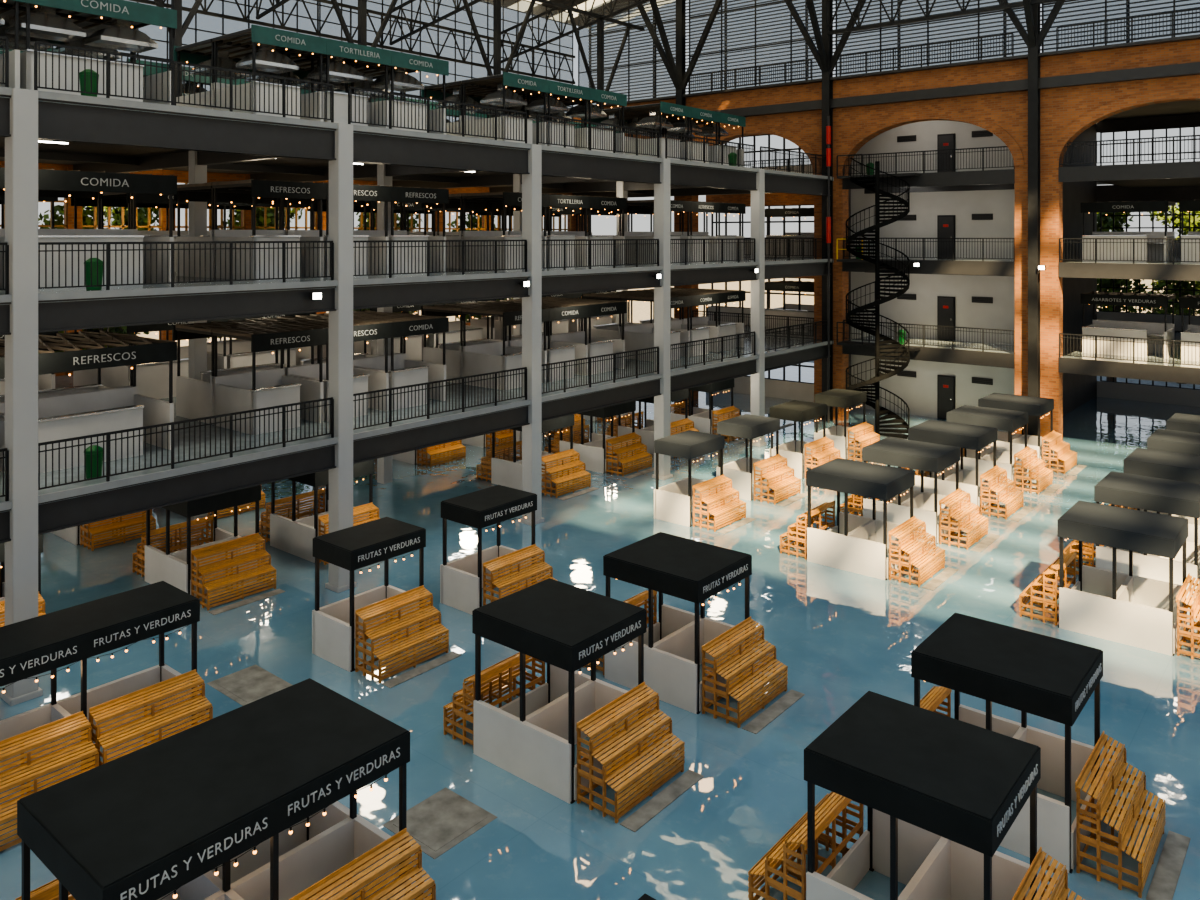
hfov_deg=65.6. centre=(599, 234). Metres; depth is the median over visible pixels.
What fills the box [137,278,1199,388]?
floor
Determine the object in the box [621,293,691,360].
booth
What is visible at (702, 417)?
market stall
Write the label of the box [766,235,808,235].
countertop
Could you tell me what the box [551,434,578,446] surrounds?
shelf
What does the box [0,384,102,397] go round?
countertop
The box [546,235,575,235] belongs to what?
countertop
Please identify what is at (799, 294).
window
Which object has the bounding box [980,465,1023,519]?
display stand
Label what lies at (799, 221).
window
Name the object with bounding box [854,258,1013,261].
floor
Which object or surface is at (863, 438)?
shelf
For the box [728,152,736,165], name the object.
trash bin
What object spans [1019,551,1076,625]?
display stand
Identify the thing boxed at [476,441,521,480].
display stand
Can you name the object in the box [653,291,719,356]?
booth
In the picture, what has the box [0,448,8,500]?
railing
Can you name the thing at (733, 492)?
shelf
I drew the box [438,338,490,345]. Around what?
countertop
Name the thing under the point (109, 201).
booth
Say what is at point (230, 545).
shelf
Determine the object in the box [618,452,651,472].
shelf
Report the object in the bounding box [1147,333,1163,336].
countertop
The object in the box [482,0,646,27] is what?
ceiling
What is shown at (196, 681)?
shelf
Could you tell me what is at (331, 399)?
railing
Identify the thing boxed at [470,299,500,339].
booth
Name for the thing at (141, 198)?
booth
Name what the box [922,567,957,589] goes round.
floor mat
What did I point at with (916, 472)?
display stand
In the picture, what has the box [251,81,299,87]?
countertop
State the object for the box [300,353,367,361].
countertop
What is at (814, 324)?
railing
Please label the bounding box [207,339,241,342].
countertop
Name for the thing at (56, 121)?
beam
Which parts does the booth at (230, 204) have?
frame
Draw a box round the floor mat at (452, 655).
[381,651,460,687]
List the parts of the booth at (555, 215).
frame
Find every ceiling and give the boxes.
[0,137,776,197]
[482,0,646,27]
[1101,101,1199,120]
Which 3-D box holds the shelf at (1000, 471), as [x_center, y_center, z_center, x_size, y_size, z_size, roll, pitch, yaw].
[13.353,8.225,31.570,0.284,0.359,1.860,0,0,40]
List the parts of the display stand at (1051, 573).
panel, panel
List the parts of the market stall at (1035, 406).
post, post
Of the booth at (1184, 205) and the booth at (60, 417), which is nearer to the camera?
the booth at (60, 417)
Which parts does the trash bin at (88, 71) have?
lid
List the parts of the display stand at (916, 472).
frame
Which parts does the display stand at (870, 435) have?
panel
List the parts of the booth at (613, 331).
frame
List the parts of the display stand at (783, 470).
panel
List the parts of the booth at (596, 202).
frame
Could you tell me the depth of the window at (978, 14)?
44.05 m
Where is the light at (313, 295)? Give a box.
[310,292,321,299]
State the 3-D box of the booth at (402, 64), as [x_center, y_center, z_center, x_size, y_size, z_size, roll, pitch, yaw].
[-6.384,-4.230,29.611,2.167,2.660,2.267,0,0,40]
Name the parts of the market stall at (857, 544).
post, post, post, post, post, post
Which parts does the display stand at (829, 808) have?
panel, panel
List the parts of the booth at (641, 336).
frame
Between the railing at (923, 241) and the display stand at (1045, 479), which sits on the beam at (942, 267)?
the railing at (923, 241)
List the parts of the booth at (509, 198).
frame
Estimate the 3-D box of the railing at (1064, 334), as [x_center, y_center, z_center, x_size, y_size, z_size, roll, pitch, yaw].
[23.073,4.755,37.456,8.510,1.050,0.050,0,0,40]
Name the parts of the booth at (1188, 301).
frame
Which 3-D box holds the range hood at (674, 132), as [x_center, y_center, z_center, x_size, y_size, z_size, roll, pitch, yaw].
[3.868,-5.040,45.315,1.000,0.720,1.360,0,0,40]
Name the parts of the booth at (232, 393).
frame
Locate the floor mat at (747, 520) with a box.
[717,517,755,533]
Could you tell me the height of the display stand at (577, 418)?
1.300 m
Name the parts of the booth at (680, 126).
frame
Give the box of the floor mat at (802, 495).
[777,493,807,506]
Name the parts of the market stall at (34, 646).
post, post, post, post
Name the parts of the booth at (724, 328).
frame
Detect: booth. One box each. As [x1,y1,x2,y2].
[0,0,23,87]
[0,0,176,104]
[0,6,132,62]
[0,48,53,53]
[0,167,4,288]
[0,169,176,288]
[0,189,132,228]
[0,196,57,228]
[0,200,4,228]
[0,330,134,402]
[0,331,57,394]
[0,335,176,472]
[0,351,4,472]
[71,196,168,230]
[73,328,187,386]
[101,192,228,271]
[101,319,228,398]
[125,59,228,95]
[172,330,248,344]
[173,204,279,230]
[174,38,315,108]
[174,182,313,277]
[174,316,315,424]
[201,79,315,93]
[207,203,315,234]
[207,312,315,368]
[212,24,325,120]
[212,179,325,279]
[212,323,325,434]
[279,198,402,229]
[280,310,403,365]
[285,38,390,128]
[286,183,390,275]
[286,319,390,421]
[292,59,402,99]
[307,204,374,229]
[310,312,402,357]
[350,51,448,134]
[353,186,448,274]
[353,313,448,409]
[354,303,437,360]
[367,201,437,235]
[368,96,437,109]
[375,210,432,231]
[407,208,495,235]
[407,299,495,347]
[421,80,524,135]
[421,193,502,268]
[421,301,521,382]
[438,108,489,122]
[462,72,548,145]
[462,191,548,269]
[462,305,548,389]
[469,210,512,230]
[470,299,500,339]
[489,202,582,230]
[491,94,582,127]
[491,296,582,340]
[501,207,579,230]
[501,293,579,339]
[508,194,589,267]
[508,302,589,381]
[509,80,589,149]
[532,120,578,128]
[542,214,588,231]
[550,88,626,153]
[550,196,626,266]
[550,299,626,374]
[578,290,615,330]
[579,209,615,234]
[582,290,653,338]
[583,107,663,136]
[583,205,652,235]
[621,101,691,160]
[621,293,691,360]
[624,200,691,262]
[630,117,704,138]
[630,207,704,231]
[631,287,704,323]
[653,107,719,163]
[653,201,719,262]
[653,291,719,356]
[682,112,745,166]
[682,202,745,260]
[682,289,745,351]
[765,208,813,256]
[765,281,813,331]
[1081,200,1174,262]
[1081,291,1174,358]
[1179,200,1199,263]
[1179,294,1199,360]
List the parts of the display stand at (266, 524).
panel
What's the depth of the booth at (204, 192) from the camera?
27.32 m
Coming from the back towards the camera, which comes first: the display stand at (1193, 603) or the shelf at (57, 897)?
the display stand at (1193, 603)
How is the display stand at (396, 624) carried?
on the floor at (841, 636)
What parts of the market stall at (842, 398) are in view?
post, post, post, post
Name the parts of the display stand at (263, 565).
panel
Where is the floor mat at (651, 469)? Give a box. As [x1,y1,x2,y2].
[625,468,653,477]
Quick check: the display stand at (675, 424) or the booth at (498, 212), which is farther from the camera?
the booth at (498, 212)
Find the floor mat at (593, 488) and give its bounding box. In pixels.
[558,487,598,499]
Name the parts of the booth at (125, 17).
frame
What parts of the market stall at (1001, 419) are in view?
post, post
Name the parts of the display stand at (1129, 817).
panel, panel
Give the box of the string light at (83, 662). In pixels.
[0,625,187,692]
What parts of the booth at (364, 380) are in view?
frame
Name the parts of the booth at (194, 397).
frame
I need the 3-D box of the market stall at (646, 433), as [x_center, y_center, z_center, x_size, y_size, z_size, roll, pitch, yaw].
[2.320,8.015,40.785,2.380,2.570,2.050,0,0,40]
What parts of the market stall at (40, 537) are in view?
post, post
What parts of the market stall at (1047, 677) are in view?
post, post, post, post, post, post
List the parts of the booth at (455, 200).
frame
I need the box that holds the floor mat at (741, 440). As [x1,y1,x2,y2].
[731,438,748,443]
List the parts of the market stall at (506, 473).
post, post, post, post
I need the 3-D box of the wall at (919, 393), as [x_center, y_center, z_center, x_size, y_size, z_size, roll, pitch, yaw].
[12.688,1.175,48.979,19.000,16.250,3.600,0,0,40]
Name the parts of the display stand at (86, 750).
panel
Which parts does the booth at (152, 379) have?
frame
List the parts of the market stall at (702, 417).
post, post, post, post, post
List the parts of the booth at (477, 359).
frame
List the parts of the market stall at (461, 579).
post, post, post, post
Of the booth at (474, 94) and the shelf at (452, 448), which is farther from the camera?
the shelf at (452, 448)
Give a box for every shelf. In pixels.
[0,613,44,626]
[0,714,90,774]
[0,741,97,805]
[0,767,94,845]
[50,895,74,899]
[89,515,155,545]
[90,511,145,528]
[90,672,203,735]
[97,696,211,761]
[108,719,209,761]
[133,539,196,565]
[137,529,201,553]
[142,522,205,542]
[192,535,264,567]
[197,550,269,583]
[203,564,275,604]
[259,510,308,532]
[261,501,313,521]
[266,494,318,511]
[319,504,378,531]
[325,517,379,533]
[356,587,431,630]
[364,606,439,650]
[370,867,434,899]
[372,624,448,675]
[427,440,459,451]
[427,444,465,463]
[443,670,519,725]
[453,659,528,707]
[464,652,532,693]
[476,459,507,473]
[481,451,512,464]
[483,546,543,580]
[486,445,519,456]
[492,562,551,597]
[495,432,512,444]
[496,429,512,435]
[542,450,578,468]
[544,441,573,452]
[546,460,584,479]
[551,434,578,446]
[551,470,590,493]
[554,430,583,439]
[559,417,584,431]
[577,684,657,750]
[591,709,670,777]
[604,733,684,813]
[607,433,640,449]
[608,422,631,431]
[613,416,637,424]
[613,443,646,459]
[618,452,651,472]
[623,590,647,606]
[670,419,693,433]
[670,428,698,435]
[671,404,684,410]
[693,476,731,498]
[701,488,738,510]
[702,619,762,668]
[709,499,745,526]
[713,407,738,419]
[715,639,774,690]
[728,659,787,719]
[748,812,806,897]
[755,455,786,474]
[762,466,793,485]
[766,793,827,873]
[769,476,800,500]
[780,520,814,546]
[785,792,843,858]
[788,511,822,534]
[797,502,829,524]
[806,438,832,454]
[812,448,839,464]
[840,499,860,511]
[848,494,863,504]
[849,423,872,438]
[855,432,878,446]
[889,517,924,546]
[901,532,934,561]
[910,545,944,581]
[920,686,946,709]
[940,490,969,513]
[950,502,978,526]
[959,514,987,544]
[981,467,1005,486]
[990,478,1014,498]
[999,489,1023,514]
[1014,447,1036,465]
[1017,851,1065,899]
[1019,574,1039,609]
[1024,458,1044,475]
[1031,467,1052,489]
[1031,564,1051,594]
[1043,431,1061,447]
[1044,553,1072,582]
[1051,441,1069,457]
[1058,450,1076,469]
[1060,888,1084,899]
[1063,540,1076,552]
[1070,540,1078,552]
[1077,734,1124,810]
[1099,762,1144,842]
[1121,790,1164,887]
[1177,575,1199,612]
[1193,605,1199,620]
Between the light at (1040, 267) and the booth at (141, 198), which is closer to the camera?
the booth at (141, 198)
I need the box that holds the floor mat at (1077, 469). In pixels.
[1067,465,1085,475]
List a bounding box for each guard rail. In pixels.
[837,154,862,175]
[837,239,862,259]
[837,322,862,344]
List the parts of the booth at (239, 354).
frame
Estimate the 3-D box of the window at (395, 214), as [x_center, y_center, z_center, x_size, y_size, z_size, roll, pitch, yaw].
[-9.691,-0.800,47.921,0.080,2.880,3.180,0,0,40]
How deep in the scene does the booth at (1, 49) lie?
26.72 m
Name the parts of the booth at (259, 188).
frame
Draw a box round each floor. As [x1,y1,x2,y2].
[0,97,833,180]
[0,257,833,304]
[0,334,833,512]
[0,362,1199,899]
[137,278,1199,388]
[744,326,811,337]
[837,173,920,178]
[837,259,920,262]
[837,341,920,350]
[846,335,1013,353]
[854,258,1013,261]
[1062,332,1199,367]
[1069,257,1199,264]
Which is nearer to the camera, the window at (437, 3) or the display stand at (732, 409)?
the display stand at (732, 409)
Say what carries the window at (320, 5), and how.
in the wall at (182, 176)
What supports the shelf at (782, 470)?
attached to the display stand at (783, 470)
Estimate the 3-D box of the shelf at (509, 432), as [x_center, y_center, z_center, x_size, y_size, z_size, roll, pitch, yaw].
[-4.066,8.565,41.145,0.284,0.359,1.860,0,0,40]
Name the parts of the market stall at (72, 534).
post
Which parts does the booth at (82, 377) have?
frame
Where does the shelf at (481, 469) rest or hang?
attached to the display stand at (482, 467)
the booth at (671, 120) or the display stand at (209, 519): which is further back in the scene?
the booth at (671, 120)
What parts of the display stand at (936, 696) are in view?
frame, panel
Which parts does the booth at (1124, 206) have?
frame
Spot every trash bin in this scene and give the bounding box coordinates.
[79,69,98,96]
[86,258,102,289]
[86,445,102,478]
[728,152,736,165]
[867,162,872,174]
[899,330,905,343]
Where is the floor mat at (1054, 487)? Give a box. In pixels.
[1040,484,1062,495]
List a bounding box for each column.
[0,88,42,705]
[154,0,202,104]
[189,151,206,531]
[325,123,356,592]
[331,0,397,47]
[377,164,391,483]
[462,0,552,116]
[513,174,521,449]
[519,144,543,524]
[551,2,643,124]
[616,181,627,423]
[634,0,722,141]
[652,158,672,479]
[749,169,766,446]
[784,0,865,420]
[1000,0,1064,435]
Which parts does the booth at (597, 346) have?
frame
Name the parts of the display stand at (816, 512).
panel, panel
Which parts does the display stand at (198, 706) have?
panel, panel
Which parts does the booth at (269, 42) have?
frame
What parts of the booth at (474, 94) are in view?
frame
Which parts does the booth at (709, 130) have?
frame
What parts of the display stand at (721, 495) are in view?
panel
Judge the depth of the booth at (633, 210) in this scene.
44.81 m
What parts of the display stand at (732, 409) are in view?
panel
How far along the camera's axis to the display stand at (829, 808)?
12.92 m
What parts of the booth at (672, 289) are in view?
frame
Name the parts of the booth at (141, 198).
frame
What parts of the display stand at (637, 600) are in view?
panel, panel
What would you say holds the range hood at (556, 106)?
attached to the booth at (553, 105)
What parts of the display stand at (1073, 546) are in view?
panel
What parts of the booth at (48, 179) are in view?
frame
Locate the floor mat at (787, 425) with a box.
[780,423,793,428]
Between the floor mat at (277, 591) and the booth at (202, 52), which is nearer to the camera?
the floor mat at (277, 591)
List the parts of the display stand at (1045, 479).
panel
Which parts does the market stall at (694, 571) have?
post, post, post, post, post, post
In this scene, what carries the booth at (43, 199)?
on the floor at (2, 292)
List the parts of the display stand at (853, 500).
panel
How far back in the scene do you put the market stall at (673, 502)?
30.36 m
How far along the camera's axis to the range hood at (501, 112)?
35.60 m
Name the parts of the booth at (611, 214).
frame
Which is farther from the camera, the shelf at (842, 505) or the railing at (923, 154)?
the railing at (923, 154)
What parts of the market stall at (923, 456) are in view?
post, post, post, post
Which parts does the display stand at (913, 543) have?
panel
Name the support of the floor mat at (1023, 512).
on the floor at (841, 636)
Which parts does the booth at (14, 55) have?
frame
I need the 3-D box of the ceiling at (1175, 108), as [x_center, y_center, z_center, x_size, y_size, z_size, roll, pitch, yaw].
[32.714,-6.625,40.230,23.000,0.150,15.300,0,0,40]
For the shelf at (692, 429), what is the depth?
39.80 m
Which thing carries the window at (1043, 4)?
in the wall at (1065, 112)
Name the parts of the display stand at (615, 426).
panel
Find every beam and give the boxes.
[0,87,831,179]
[0,95,830,195]
[0,259,831,302]
[0,262,830,334]
[0,341,831,510]
[0,344,830,542]
[569,34,1199,124]
[842,169,1014,193]
[842,259,1014,275]
[842,341,1014,368]
[1058,161,1199,187]
[1058,262,1199,280]
[1058,357,1199,384]
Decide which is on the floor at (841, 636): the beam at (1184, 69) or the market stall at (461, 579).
the market stall at (461, 579)
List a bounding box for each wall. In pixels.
[0,161,575,375]
[571,39,1199,447]
[706,120,1014,432]
[1063,123,1096,415]
[1097,114,1199,406]
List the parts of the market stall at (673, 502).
post, post, post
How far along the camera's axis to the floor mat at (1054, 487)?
33.97 m
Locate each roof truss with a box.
[130,0,574,83]
[256,0,289,19]
[389,0,481,44]
[501,0,648,62]
[826,0,1060,34]
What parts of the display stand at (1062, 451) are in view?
panel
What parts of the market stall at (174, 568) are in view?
post, post, post, post, post, post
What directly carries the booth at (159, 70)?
on the floor at (0, 97)
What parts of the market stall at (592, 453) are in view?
post, post, post, post, post, post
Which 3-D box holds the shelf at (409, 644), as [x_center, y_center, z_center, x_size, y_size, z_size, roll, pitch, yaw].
[-4.070,8.934,20.102,0.284,0.437,1.860,0,0,40]
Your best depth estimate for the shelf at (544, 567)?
23.04 m
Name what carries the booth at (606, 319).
on the floor at (63, 381)
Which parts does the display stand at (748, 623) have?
panel, panel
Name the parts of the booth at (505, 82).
frame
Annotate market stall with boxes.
[0,534,42,622]
[0,581,199,778]
[17,678,409,899]
[51,513,144,544]
[145,485,260,598]
[270,460,373,562]
[312,517,425,671]
[392,443,450,463]
[440,485,536,614]
[458,430,512,447]
[472,578,645,803]
[491,415,573,490]
[559,401,635,472]
[574,414,608,420]
[603,532,751,713]
[618,389,688,453]
[638,894,655,899]
[654,430,724,526]
[670,379,733,433]
[717,414,779,500]
[769,400,826,478]
[804,691,1040,899]
[806,458,914,579]
[814,388,866,458]
[862,437,959,543]
[908,420,996,513]
[911,613,1102,873]
[946,405,1027,489]
[978,393,1053,468]
[1058,501,1187,655]
[1094,471,1199,598]
[1123,448,1199,543]
[1147,429,1199,455]
[1166,413,1199,432]
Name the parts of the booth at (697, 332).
frame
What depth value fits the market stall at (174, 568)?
24.41 m
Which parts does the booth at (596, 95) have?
frame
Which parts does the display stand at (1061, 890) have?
frame, panel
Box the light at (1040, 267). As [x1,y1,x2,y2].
[1038,265,1045,269]
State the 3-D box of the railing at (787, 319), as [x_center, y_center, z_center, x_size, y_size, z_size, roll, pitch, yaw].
[8.063,4.755,49.904,7.510,1.050,0.050,0,0,40]
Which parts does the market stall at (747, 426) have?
post, post, post, post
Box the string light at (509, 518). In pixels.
[482,513,528,531]
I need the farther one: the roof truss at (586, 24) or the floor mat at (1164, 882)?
the roof truss at (586, 24)
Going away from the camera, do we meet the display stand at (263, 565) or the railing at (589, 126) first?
the display stand at (263, 565)
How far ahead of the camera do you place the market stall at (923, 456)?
29.02 m
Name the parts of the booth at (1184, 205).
frame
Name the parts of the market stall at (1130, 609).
post, post, post, post, post, post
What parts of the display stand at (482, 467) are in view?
panel, panel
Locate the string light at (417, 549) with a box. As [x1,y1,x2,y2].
[360,549,417,573]
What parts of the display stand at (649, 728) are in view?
panel, panel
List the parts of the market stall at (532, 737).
post, post, post, post, post, post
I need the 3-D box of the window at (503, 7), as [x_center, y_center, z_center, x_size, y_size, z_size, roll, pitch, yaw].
[-3.984,-8.650,54.880,0.050,10.150,7.250,0,0,40]
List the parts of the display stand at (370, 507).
panel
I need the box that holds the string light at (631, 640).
[579,640,631,673]
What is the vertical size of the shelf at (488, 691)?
0.437 m
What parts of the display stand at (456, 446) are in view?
panel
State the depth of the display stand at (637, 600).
20.86 m
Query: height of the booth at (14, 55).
2.660 m
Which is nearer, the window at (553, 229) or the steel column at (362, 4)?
the steel column at (362, 4)
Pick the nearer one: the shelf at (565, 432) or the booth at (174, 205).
the booth at (174, 205)
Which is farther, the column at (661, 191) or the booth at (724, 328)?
the booth at (724, 328)
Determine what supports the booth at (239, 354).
on the floor at (63, 381)
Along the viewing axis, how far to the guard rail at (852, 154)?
45.49 m
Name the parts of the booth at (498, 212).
frame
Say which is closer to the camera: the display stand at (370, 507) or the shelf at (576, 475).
the display stand at (370, 507)
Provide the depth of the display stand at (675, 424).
39.97 m
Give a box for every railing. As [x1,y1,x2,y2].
[0,36,8,86]
[0,243,8,294]
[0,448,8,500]
[34,41,333,122]
[38,241,333,289]
[38,397,333,489]
[348,87,526,142]
[353,240,526,277]
[353,367,526,429]
[536,114,658,157]
[542,239,658,269]
[542,346,658,393]
[665,133,754,167]
[670,238,754,264]
[670,331,754,368]
[688,59,811,93]
[692,310,813,335]
[744,158,808,173]
[744,237,809,255]
[760,146,826,174]
[765,238,826,260]
[765,320,826,350]
[840,33,1013,75]
[843,146,1014,175]
[843,238,1014,261]
[843,320,1014,353]
[1056,8,1199,50]
[1059,135,1199,166]
[1059,238,1199,263]
[1059,333,1199,365]
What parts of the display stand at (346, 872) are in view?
frame, panel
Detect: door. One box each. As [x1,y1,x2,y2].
[937,133,954,171]
[937,215,954,258]
[937,296,954,340]
[937,375,954,418]
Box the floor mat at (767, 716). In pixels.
[742,689,804,733]
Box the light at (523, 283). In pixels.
[519,281,529,286]
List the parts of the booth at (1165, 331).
frame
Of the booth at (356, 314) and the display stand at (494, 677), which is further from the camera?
the booth at (356, 314)
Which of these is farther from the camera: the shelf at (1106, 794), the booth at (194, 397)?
the booth at (194, 397)
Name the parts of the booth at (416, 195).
frame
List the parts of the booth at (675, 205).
frame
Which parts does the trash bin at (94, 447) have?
lid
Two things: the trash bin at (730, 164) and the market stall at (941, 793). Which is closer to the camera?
the market stall at (941, 793)
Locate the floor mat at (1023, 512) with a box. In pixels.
[1009,506,1034,521]
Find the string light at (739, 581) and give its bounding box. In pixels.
[702,581,740,605]
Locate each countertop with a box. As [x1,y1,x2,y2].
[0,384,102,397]
[23,49,143,66]
[38,235,143,236]
[38,405,143,418]
[128,358,188,366]
[144,235,188,236]
[200,363,279,373]
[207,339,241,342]
[228,348,296,355]
[250,235,300,236]
[250,383,300,391]
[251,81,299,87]
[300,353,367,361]
[324,91,368,97]
[324,235,368,236]
[324,374,368,381]
[369,335,422,340]
[389,235,428,236]
[389,366,428,371]
[436,328,482,333]
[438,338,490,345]
[501,115,533,119]
[501,352,521,356]
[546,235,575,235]
[546,345,575,349]
[587,340,613,344]
[593,322,630,326]
[689,327,709,329]
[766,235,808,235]
[766,308,808,310]
[1082,235,1146,235]
[1082,326,1146,330]
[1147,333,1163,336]
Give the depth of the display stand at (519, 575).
23.07 m
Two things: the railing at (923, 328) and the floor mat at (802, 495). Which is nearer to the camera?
the floor mat at (802, 495)
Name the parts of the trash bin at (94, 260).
lid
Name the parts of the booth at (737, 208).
frame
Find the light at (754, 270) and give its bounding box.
[750,268,757,272]
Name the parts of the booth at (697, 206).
frame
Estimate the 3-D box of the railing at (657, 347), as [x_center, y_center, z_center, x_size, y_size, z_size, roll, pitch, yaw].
[0.088,4.775,32.925,0.050,1.050,6.730,0,0,40]
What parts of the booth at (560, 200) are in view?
frame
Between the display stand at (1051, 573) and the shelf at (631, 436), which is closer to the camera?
the display stand at (1051, 573)
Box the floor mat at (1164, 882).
[1146,831,1190,899]
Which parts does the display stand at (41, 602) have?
frame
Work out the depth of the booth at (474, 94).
34.49 m
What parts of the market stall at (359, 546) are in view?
post, post, post, post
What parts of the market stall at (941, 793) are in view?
post, post, post, post, post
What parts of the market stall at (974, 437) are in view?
post, post, post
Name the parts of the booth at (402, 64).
frame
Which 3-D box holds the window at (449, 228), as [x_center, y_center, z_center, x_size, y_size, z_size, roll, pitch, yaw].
[-7.393,-0.800,50.692,0.080,2.880,3.180,0,0,40]
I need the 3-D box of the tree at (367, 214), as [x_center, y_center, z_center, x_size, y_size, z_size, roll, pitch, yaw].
[-12.287,4.081,52.528,4.122,11.658,5.011,0,0,-17]
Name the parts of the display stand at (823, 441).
panel, frame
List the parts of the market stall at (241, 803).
post, post, post, post, post, post, post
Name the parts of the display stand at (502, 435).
panel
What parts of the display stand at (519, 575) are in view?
panel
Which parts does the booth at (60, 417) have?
frame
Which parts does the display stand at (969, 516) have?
panel, panel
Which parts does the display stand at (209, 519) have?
panel, panel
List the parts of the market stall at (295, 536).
post, post, post, post, post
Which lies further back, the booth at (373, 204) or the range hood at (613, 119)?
the range hood at (613, 119)
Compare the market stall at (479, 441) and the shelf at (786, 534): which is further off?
the market stall at (479, 441)
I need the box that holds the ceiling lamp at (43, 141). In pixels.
[38,140,69,143]
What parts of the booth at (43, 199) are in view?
frame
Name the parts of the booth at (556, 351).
frame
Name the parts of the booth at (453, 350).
frame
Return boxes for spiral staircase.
[845,156,909,438]
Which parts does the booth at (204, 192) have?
frame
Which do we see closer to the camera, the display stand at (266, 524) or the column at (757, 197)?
the display stand at (266, 524)
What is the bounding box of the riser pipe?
[826,116,830,422]
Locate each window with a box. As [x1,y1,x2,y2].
[0,198,66,228]
[82,206,161,230]
[120,0,249,59]
[175,182,244,230]
[249,0,382,48]
[256,207,315,229]
[354,212,375,229]
[383,0,487,102]
[394,211,435,231]
[445,211,485,231]
[488,0,572,118]
[494,215,512,230]
[507,0,674,30]
[542,214,570,230]
[578,0,675,100]
[588,0,1199,103]
[689,0,814,89]
[711,204,813,235]
[711,278,813,311]
[725,134,811,167]
[745,363,813,383]
[835,0,1023,76]
[897,135,915,141]
[897,294,915,299]
[897,370,915,377]
[898,215,915,220]
[972,130,992,136]
[972,214,992,219]
[972,296,992,302]
[972,377,992,384]
[1042,0,1174,52]
[1100,126,1199,164]
[1100,202,1199,239]
[1100,278,1199,315]
[1100,376,1199,389]
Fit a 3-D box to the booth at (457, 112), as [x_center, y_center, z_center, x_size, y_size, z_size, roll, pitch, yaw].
[-6.537,-4.230,41.018,2.167,2.660,3.400,0,0,40]
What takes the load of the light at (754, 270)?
attached to the beam at (74, 314)
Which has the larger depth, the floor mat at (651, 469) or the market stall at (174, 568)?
the floor mat at (651, 469)
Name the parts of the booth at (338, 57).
frame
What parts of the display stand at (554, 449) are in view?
panel, panel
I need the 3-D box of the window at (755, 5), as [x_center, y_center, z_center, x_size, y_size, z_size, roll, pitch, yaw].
[8.339,-12.285,49.922,8.560,8.890,0.060,0,0,40]
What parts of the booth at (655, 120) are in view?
frame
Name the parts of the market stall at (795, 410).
post, post, post, post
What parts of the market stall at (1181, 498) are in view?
post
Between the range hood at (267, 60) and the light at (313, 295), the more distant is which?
the range hood at (267, 60)
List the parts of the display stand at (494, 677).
panel, panel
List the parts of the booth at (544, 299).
frame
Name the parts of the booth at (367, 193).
frame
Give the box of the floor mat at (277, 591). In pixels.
[208,589,285,614]
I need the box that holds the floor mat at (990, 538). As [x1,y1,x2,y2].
[970,534,999,551]
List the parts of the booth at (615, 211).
frame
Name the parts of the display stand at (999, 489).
panel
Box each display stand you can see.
[0,591,44,626]
[0,711,98,851]
[15,879,75,899]
[80,509,155,550]
[89,669,212,765]
[133,515,212,576]
[191,533,275,610]
[208,490,264,518]
[259,488,324,541]
[289,828,435,899]
[318,502,379,564]
[355,585,448,683]
[417,440,465,466]
[443,652,544,749]
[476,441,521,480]
[483,544,555,605]
[486,429,512,448]
[542,449,590,497]
[544,424,588,452]
[545,414,584,433]
[576,681,684,823]
[583,590,656,674]
[597,412,631,422]
[605,411,643,436]
[606,432,651,476]
[670,418,699,457]
[671,400,688,415]
[693,474,745,531]
[702,616,787,727]
[712,406,740,442]
[748,792,862,899]
[753,454,800,504]
[780,500,834,559]
[804,436,843,478]
[840,494,878,515]
[848,422,879,462]
[889,516,944,586]
[901,467,927,476]
[920,686,951,716]
[939,488,987,549]
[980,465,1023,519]
[1012,847,1084,899]
[1014,446,1052,494]
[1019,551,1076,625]
[1042,430,1076,473]
[1063,540,1103,574]
[1075,731,1164,897]
[1176,573,1199,659]
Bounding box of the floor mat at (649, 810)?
[620,769,703,831]
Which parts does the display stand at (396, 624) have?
panel, panel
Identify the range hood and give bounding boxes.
[0,15,51,50]
[0,17,4,25]
[6,5,85,42]
[53,27,120,59]
[84,18,157,52]
[182,80,206,95]
[190,49,251,79]
[236,43,298,73]
[244,70,301,84]
[298,66,348,91]
[307,55,365,82]
[341,73,389,98]
[370,66,424,91]
[437,88,480,110]
[472,94,514,115]
[480,83,526,106]
[508,99,543,118]
[525,92,568,112]
[533,112,572,121]
[565,99,606,118]
[596,113,631,131]
[621,117,652,134]
[636,110,672,128]
[642,128,675,137]
[667,116,701,132]
[671,132,695,138]
[695,121,728,136]
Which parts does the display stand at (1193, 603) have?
panel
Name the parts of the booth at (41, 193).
frame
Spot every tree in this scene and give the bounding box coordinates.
[38,205,127,353]
[83,206,158,343]
[207,207,284,339]
[229,207,302,226]
[353,212,417,314]
[367,213,422,313]
[446,214,512,321]
[1097,212,1147,381]
[1145,203,1199,383]
[1178,216,1199,314]
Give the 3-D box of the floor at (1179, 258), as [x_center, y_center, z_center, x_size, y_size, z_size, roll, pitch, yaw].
[28.174,1.300,43.606,8.500,0.200,15.900,0,0,40]
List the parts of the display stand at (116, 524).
panel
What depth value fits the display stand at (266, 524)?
28.82 m
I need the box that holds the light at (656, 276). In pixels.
[652,273,660,278]
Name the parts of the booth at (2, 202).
frame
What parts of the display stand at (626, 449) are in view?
panel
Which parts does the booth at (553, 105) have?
frame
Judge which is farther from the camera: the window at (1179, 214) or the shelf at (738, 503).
the window at (1179, 214)
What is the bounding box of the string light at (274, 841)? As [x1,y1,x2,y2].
[160,773,388,899]
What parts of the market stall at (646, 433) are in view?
post, post, post, post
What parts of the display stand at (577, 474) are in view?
panel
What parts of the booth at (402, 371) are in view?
frame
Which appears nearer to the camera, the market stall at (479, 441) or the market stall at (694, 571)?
the market stall at (694, 571)

